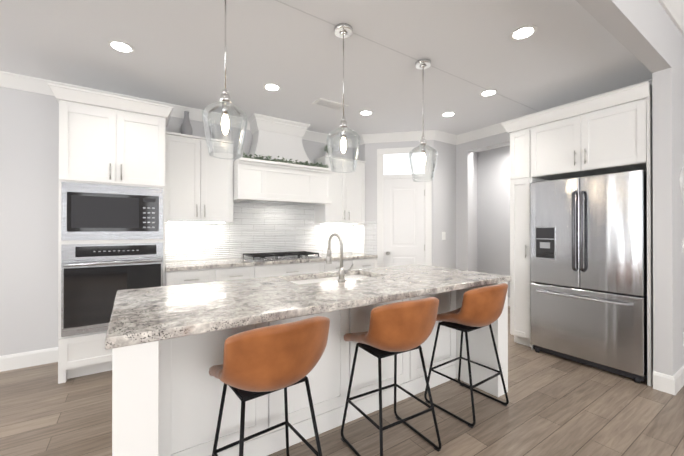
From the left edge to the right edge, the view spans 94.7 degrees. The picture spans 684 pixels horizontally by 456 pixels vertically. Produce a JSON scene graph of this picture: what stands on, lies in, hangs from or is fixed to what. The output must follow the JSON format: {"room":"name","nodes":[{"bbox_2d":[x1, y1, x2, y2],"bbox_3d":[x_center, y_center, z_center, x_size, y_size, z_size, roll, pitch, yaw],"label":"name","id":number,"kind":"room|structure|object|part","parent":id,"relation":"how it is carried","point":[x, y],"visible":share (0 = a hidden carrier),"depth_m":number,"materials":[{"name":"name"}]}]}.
{"room":"kitchen","nodes":[
{"label":"kitchen","id":0,"kind":"room"},
{"bbox_2d":[0,87,472,355],"bbox_3d":[-2.296,-0.051,2.740,9.360,2.700,1.370,0,0,-34],"label":"wall","id":1,"kind":"structure","parent":0,"point":[29,174],"depth_m":3.02,"materials":[{"name":"white paint"}]},
{"bbox_2d":[0,347,57,371],"bbox_3d":[-4.594,1.226,1.856,4.555,0.140,0.016,0,0,-34],"label":"baseboard","id":2,"kind":"structure","parent":1,"relation":"attached to","point":[50,355],"depth_m":2.95,"materials":[{"name":"white"}]},
{"bbox_2d":[165,111,233,222],"bbox_3d":[-1.645,-0.685,3.607,0.715,1.250,0.362,0,0,-34],"label":"upper cabinet","id":3,"kind":"object","parent":1,"relation":"attached to","point":[198,184],"visible":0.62,"depth_m":3.48,"materials":[{"name":"painted wood"},{"name":"brushed nickel"}]},
{"bbox_2d":[165,202,364,261],"bbox_3d":[-0.849,0.024,4.161,2.658,0.720,0.320,0,0,-34],"label":"backsplash","id":4,"kind":"structure","parent":1,"relation":"attached to","point":[251,228],"depth_m":4.18,"materials":[{"name":"tile"}]},
{"bbox_2d":[233,113,331,205],"bbox_3d":[-0.777,-0.857,4.070,1.236,1.070,0.550,0,0,-34],"label":"range hood","id":5,"kind":"object","parent":1,"relation":"attached to","point":[275,166],"visible":0.98,"depth_m":3.94,"materials":[{"name":"white painted wood"}]},
{"bbox_2d":[334,237,337,244],"bbox_3d":[-0.090,0.197,4.841,0.070,0.116,0.008,0,0,-34],"label":"wall outlet","id":6,"kind":"object","parent":1,"relation":"attached to","point":[335,238],"depth_m":4.83,"materials":[{"name":"white plastic"}]},
{"bbox_2d":[314,145,364,223],"bbox_3d":[-0.022,-0.643,4.683,0.696,1.174,0.362,0,0,-34],"label":"upper cabinet","id":7,"kind":"object","parent":1,"relation":"attached to","point":[347,206],"visible":0.69,"depth_m":4.56,"materials":[{"name":"white wood"}]},
{"bbox_2d":[0,0,683,147],"bbox_3d":[-0.300,-1.534,2.577,12.500,0.495,3.576,0,0,-34],"label":"crown molding","id":8,"kind":"structure","parent":1,"relation":"attached to","point":[674,9],"depth_m":3.80,"materials":[{"name":"white wood"}]},
{"bbox_2d":[365,221,376,258],"bbox_3d":[0.433,0.601,4.738,0.178,1.410,0.008,0,0,11],"label":"backsplash","id":9,"kind":"structure","parent":1,"relation":"attached to","point":[370,237],"depth_m":4.73,"materials":[{"name":"tile"}]},
{"bbox_2d":[377,146,431,266],"bbox_3d":[0.911,0.061,4.638,0.567,2.490,0.567,0,0,-34],"label":"door","id":10,"kind":"structure","parent":1,"relation":"attached to","point":[404,220],"depth_m":4.64,"materials":[{"name":"white wood"}]},
{"bbox_2d":[442,232,445,239],"bbox_3d":[1.513,0.116,4.681,0.080,0.120,0.009,0,0,-34],"label":"light switch","id":11,"kind":"object","parent":1,"relation":"attached to","point":[443,233],"depth_m":4.68,"materials":[{"name":"white plastic"}]},
{"bbox_2d":[0,0,651,151],"bbox_3d":[-1.232,-1.438,3.528,14.000,0.080,5.760,0,0,-34],"label":"ceiling","id":12,"kind":"structure","parent":0,"point":[568,51],"depth_m":2.57,"materials":[{"name":"white paint"}]},
{"bbox_2d":[107,40,134,52],"bbox_3d":[-1.706,-1.399,2.434,0.175,0.005,0.175,0,0,-40],"label":"recessed light","id":13,"kind":"object","parent":12,"relation":"in","point":[120,46],"depth_m":2.42,"materials":[{"name":"white"}]},
{"bbox_2d":[202,0,246,158],"bbox_3d":[-0.656,-0.902,1.772,0.239,0.996,0.239,0,0,-34],"label":"pendant light","id":14,"kind":"object","parent":12,"relation":"hanging from","point":[224,102],"visible":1,"depth_m":1.75,"materials":[{"name":"clear glass"}]},
{"bbox_3d":[-0.656,-0.554,1.771,0.239,0.300,0.239,0,0,-34],"label":"lamp shade","id":15,"kind":"part","parent":14,"relation":"part of","materials":[{"name":"clear glass"}]},
{"bbox_3d":[-0.656,-0.963,1.772,0.132,0.874,0.132,0,0,-34],"label":"rod","id":16,"kind":"part","parent":14,"relation":"part of","materials":[{"name":"silver metal"}]},
{"bbox_2d":[263,83,280,90],"bbox_3d":[-0.696,-1.396,3.128,0.175,0.005,0.175,0,0,35],"label":"recessed light","id":17,"kind":"object","parent":12,"relation":"in","point":[268,86],"depth_m":3.12,"materials":[{"name":"white"}]},
{"bbox_2d":[312,98,347,110],"bbox_3d":[-0.131,-1.390,3.550,0.380,0.014,0.170,0,0,-34],"label":"ceiling vent","id":18,"kind":"object","parent":12,"relation":"in","point":[328,104],"visible":0.94,"depth_m":3.53,"materials":[{"name":"white metal"}]},
{"bbox_2d":[326,23,359,172],"bbox_3d":[0.010,-0.900,2.214,0.239,0.996,0.239,0,0,-34],"label":"pendant light","id":19,"kind":"object","parent":12,"relation":"hanging from","point":[343,30],"visible":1,"depth_m":2.19,"materials":[{"name":"clear glass"}]},
{"bbox_3d":[0.010,-0.552,2.213,0.239,0.300,0.239,0,0,-34],"label":"lamp shade","id":20,"kind":"part","parent":19,"relation":"part of","materials":[{"name":"clear glass"}]},
{"bbox_3d":[0.010,-0.961,2.215,0.132,0.874,0.132,0,0,-34],"label":"rod","id":21,"kind":"part","parent":19,"relation":"part of","materials":[{"name":"silver metal"}]},
{"bbox_2d":[359,110,372,115],"bbox_3d":[0.292,-1.394,3.819,0.175,0.005,0.175,0,0,-40],"label":"recessed light","id":22,"kind":"object","parent":12,"relation":"in","point":[365,112],"depth_m":3.80,"materials":[{"name":"white"}]},
{"bbox_2d":[275,0,536,110],"bbox_3d":[0.219,-1.401,2.354,5.120,0.001,0.008,0,0,-34],"label":"joint","id":23,"kind":"object","parent":12,"relation":"attached to","point":[391,49],"visible":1,"depth_m":2.43,"materials":[{"name":"white paint"}]},
{"bbox_2d":[409,59,437,181],"bbox_3d":[0.685,-0.899,2.662,0.239,0.996,0.239,0,0,-34],"label":"pendant light","id":24,"kind":"object","parent":12,"relation":"hanging from","point":[421,64],"visible":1,"depth_m":2.64,"materials":[{"name":"clear glass"}]},
{"bbox_3d":[0.685,-0.960,2.662,0.132,0.874,0.132,0,0,-34],"label":"rod","id":25,"kind":"part","parent":24,"relation":"part of","materials":[{"name":"silver metal"}]},
{"bbox_3d":[0.685,-0.551,2.661,0.239,0.300,0.239,0,0,-34],"label":"lamp shade","id":26,"kind":"part","parent":24,"relation":"part of","materials":[{"name":"clear glass"}]},
{"bbox_2d":[441,112,455,116],"bbox_3d":[1.304,-1.394,3.866,0.175,0.005,0.175,0,0,20],"label":"recessed light","id":27,"kind":"object","parent":12,"relation":"in","point":[447,114],"depth_m":3.86,"materials":[{"name":"white"}]},
{"bbox_2d":[479,89,497,96],"bbox_3d":[1.516,-1.396,3.257,0.175,0.005,0.175,0,0,32],"label":"recessed light","id":28,"kind":"object","parent":12,"relation":"in","point":[489,92],"depth_m":3.24,"materials":[{"name":"white"}]},
{"bbox_2d":[509,25,536,40],"bbox_3d":[1.300,-1.399,2.261,0.175,0.005,0.175,0,0,35],"label":"recessed light","id":29,"kind":"object","parent":12,"relation":"in","point":[523,32],"depth_m":2.25,"materials":[{"name":"white"}]},
{"bbox_2d":[0,306,683,455],"bbox_3d":[0.354,1.324,1.127,14.000,0.060,11.500,0,0,-34],"label":"floor","id":30,"kind":"structure","parent":0,"point":[558,406],"depth_m":2.15,"materials":[{"name":"brown wood"}]},
{"bbox_2d":[48,83,172,383],"bbox_3d":[-2.176,0.066,3.047,0.892,2.470,0.704,0,0,-34],"label":"tall cabinet","id":31,"kind":"object","parent":30,"relation":"on","point":[112,168],"visible":0.77,"depth_m":2.77,"materials":[{"name":"painted wood"},{"name":"brushed nickel"}]},
{"bbox_2d":[165,267,256,285],"bbox_3d":[-1.508,0.862,3.535,0.870,0.880,0.608,0,0,-34],"label":"base cabinet","id":32,"kind":"object","parent":30,"relation":"on","point":[218,273],"depth_m":3.27,"materials":[{"name":"white"}]},
{"bbox_2d":[165,252,376,270],"bbox_3d":[-0.763,0.404,4.021,2.646,0.040,0.624,0,0,-34],"label":"countertop","id":33,"kind":"structure","parent":32,"relation":"on","point":[258,260],"depth_m":3.65,"materials":[{"name":"grey stone"}]},
{"bbox_2d":[241,251,321,260],"bbox_3d":[-0.770,0.356,4.038,0.900,0.056,0.480,0,0,-34],"label":"cooktop","id":34,"kind":"object","parent":33,"relation":"in","point":[275,256],"depth_m":3.95,"materials":[{"name":"black metal"}]},
{"bbox_2d":[209,316,329,455],"bbox_3d":[-0.326,0.837,1.444,0.492,0.915,0.498,0,0,-34],"label":"stool","id":35,"kind":"object","parent":30,"relation":"on","point":[259,362],"visible":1,"depth_m":1.25,"materials":[{"name":"leather"}]},
{"bbox_3d":[-0.320,0.543,1.441,0.507,0.338,0.494,0,0,-34],"label":"seat","id":36,"kind":"part","parent":35,"relation":"part of","materials":[{"name":"leather"}]},
{"bbox_2d":[257,263,328,277],"bbox_3d":[-0.770,0.864,4.024,1.020,0.880,0.608,0,0,-34],"label":"base cabinet","id":37,"kind":"object","parent":30,"relation":"on","point":[278,269],"depth_m":3.77,"materials":[{"name":"white"}]},
{"bbox_2d":[112,281,507,455],"bbox_3d":[-0.013,0.858,2.198,2.530,0.880,0.980,0,0,-34],"label":"kitchen island","id":38,"kind":"object","parent":30,"relation":"on","point":[165,344],"depth_m":1.78,"materials":[{"name":"white wood"}]},
{"bbox_2d":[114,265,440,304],"bbox_3d":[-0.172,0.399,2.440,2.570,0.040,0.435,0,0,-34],"label":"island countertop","id":39,"kind":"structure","parent":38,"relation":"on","point":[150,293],"depth_m":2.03,"materials":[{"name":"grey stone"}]},
{"bbox_2d":[289,273,372,284],"bbox_3d":[-0.069,0.528,2.474,0.804,0.242,0.404,0,0,-34],"label":"sink","id":40,"kind":"object","parent":39,"relation":"in","point":[300,280],"depth_m":2.57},
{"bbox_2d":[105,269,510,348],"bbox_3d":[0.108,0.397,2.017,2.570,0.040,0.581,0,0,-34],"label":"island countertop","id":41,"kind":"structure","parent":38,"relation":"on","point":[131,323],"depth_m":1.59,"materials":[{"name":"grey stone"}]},
{"bbox_2d":[337,265,352,280],"bbox_3d":[0.029,0.318,2.252,0.133,0.118,0.055,0,0,-34],"label":"faucet","id":42,"kind":"object","parent":41,"relation":"on","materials":[{"name":"silver metal"}]},
{"bbox_2d":[329,259,356,271],"bbox_3d":[-0.183,0.865,4.414,0.510,0.880,0.608,0,0,-34],"label":"base cabinet","id":43,"kind":"object","parent":30,"relation":"on","point":[347,263],"depth_m":4.19,"materials":[{"name":"white"}]},
{"bbox_2d":[357,259,376,268],"bbox_3d":[0.134,0.866,4.624,0.490,0.880,0.608,0,0,-34],"label":"base cabinet","id":44,"kind":"object","parent":30,"relation":"on","point":[361,263],"depth_m":4.40,"materials":[{"name":"white"}]},
{"bbox_2d":[341,297,441,455],"bbox_3d":[0.293,0.839,1.858,0.487,0.915,0.494,0,0,-34],"label":"stool","id":45,"kind":"object","parent":30,"relation":"on","point":[395,328],"visible":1,"depth_m":1.68,"materials":[{"name":"leather"}]},
{"bbox_3d":[0.297,0.544,1.854,0.507,0.338,0.490,0,0,-34],"label":"seat","id":46,"kind":"part","parent":45,"relation":"part of","materials":[{"name":"leather"}]},
{"bbox_2d":[424,283,508,427],"bbox_3d":[0.936,0.840,2.306,0.487,0.915,0.491,0,0,-34],"label":"stool","id":47,"kind":"object","parent":30,"relation":"on","point":[481,307],"visible":0.9,"depth_m":2.13,"materials":[{"name":"leather"}]},
{"bbox_3d":[0.939,0.546,2.302,0.506,0.338,0.487,0,0,-34],"label":"seat","id":48,"kind":"part","parent":47,"relation":"part of","materials":[{"name":"leather"}]},
{"bbox_2d":[502,82,652,385],"bbox_3d":[2.422,0.056,3.243,0.653,2.490,1.218,0,0,-34],"label":"surround","id":49,"kind":"object","parent":30,"relation":"on","point":[609,132],"visible":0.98,"depth_m":3.05,"materials":[{"name":"white wood"}]},
{"bbox_2d":[530,170,646,382],"bbox_3d":[2.465,0.411,3.113,0.684,1.780,0.888,0,0,-34],"label":"fridge","id":50,"kind":"object","parent":30,"relation":"on","point":[588,269],"visible":1,"depth_m":2.88,"materials":[{"name":"grey metal"}]},
{"bbox_3d":[2.208,0.152,2.943,0.067,1.007,0.768,0,0,-34],"label":"handle","id":51,"kind":"part","parent":50,"relation":"part of","materials":[{"name":"grey metal"}]},
{"bbox_2d":[473,152,476,271],"bbox_3d":[2.037,-0.041,5.570,0.990,2.700,0.140,0,0,-34],"label":"wall","id":52,"kind":"structure","parent":0,"point":[474,153],"depth_m":5.75,"materials":[{"name":"white paint"}]},
{"bbox_2d":[468,132,509,151],"bbox_3d":[2.513,-0.047,3.829,0.140,2.700,2.130,0,0,-34],"label":"wall","id":53,"kind":"structure","parent":0,"point":[496,140],"depth_m":4.41,"materials":[{"name":"white paint"}]},
{"bbox_2d":[477,145,509,297],"bbox_3d":[3.016,-0.042,5.116,0.140,2.700,2.800,0,0,-34],"label":"wall","id":54,"kind":"structure","parent":0,"point":[491,211],"depth_m":5.52,"materials":[{"name":"white paint"}]},
{"bbox_2d":[576,0,671,72],"bbox_3d":[-1.085,-1.570,0.105,8.740,0.600,0.110,0,0,-34],"label":"header beam","id":55,"kind":"structure","parent":0,"point":[640,30],"depth_m":2.11,"materials":[{"name":"white paint"}]},
{"bbox_2d":[652,20,683,375],"bbox_3d":[4.183,-0.278,3.593,3.900,3.160,0.110,0,0,-34],"label":"wall","id":56,"kind":"structure","parent":0,"point":[668,205],"depth_m":2.53,"materials":[{"name":"white paint"}]},
{"bbox_2d":[670,365,683,394],"bbox_3d":[4.211,1.232,3.530,3.916,0.140,0.016,0,0,-34],"label":"baseboard","id":57,"kind":"structure","parent":56,"relation":"attached to","point":[670,384],"depth_m":2.48,"materials":[{"name":"white wood"}]},
{"bbox_2d":[679,161,683,204],"bbox_3d":[3.152,-0.380,2.830,0.884,0.663,0.021,0,0,-34],"label":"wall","id":58,"kind":"structure","parent":56,"relation":"attached to","point":[681,181],"depth_m":2.60,"materials":[{"name":"white paint"}]}
]}

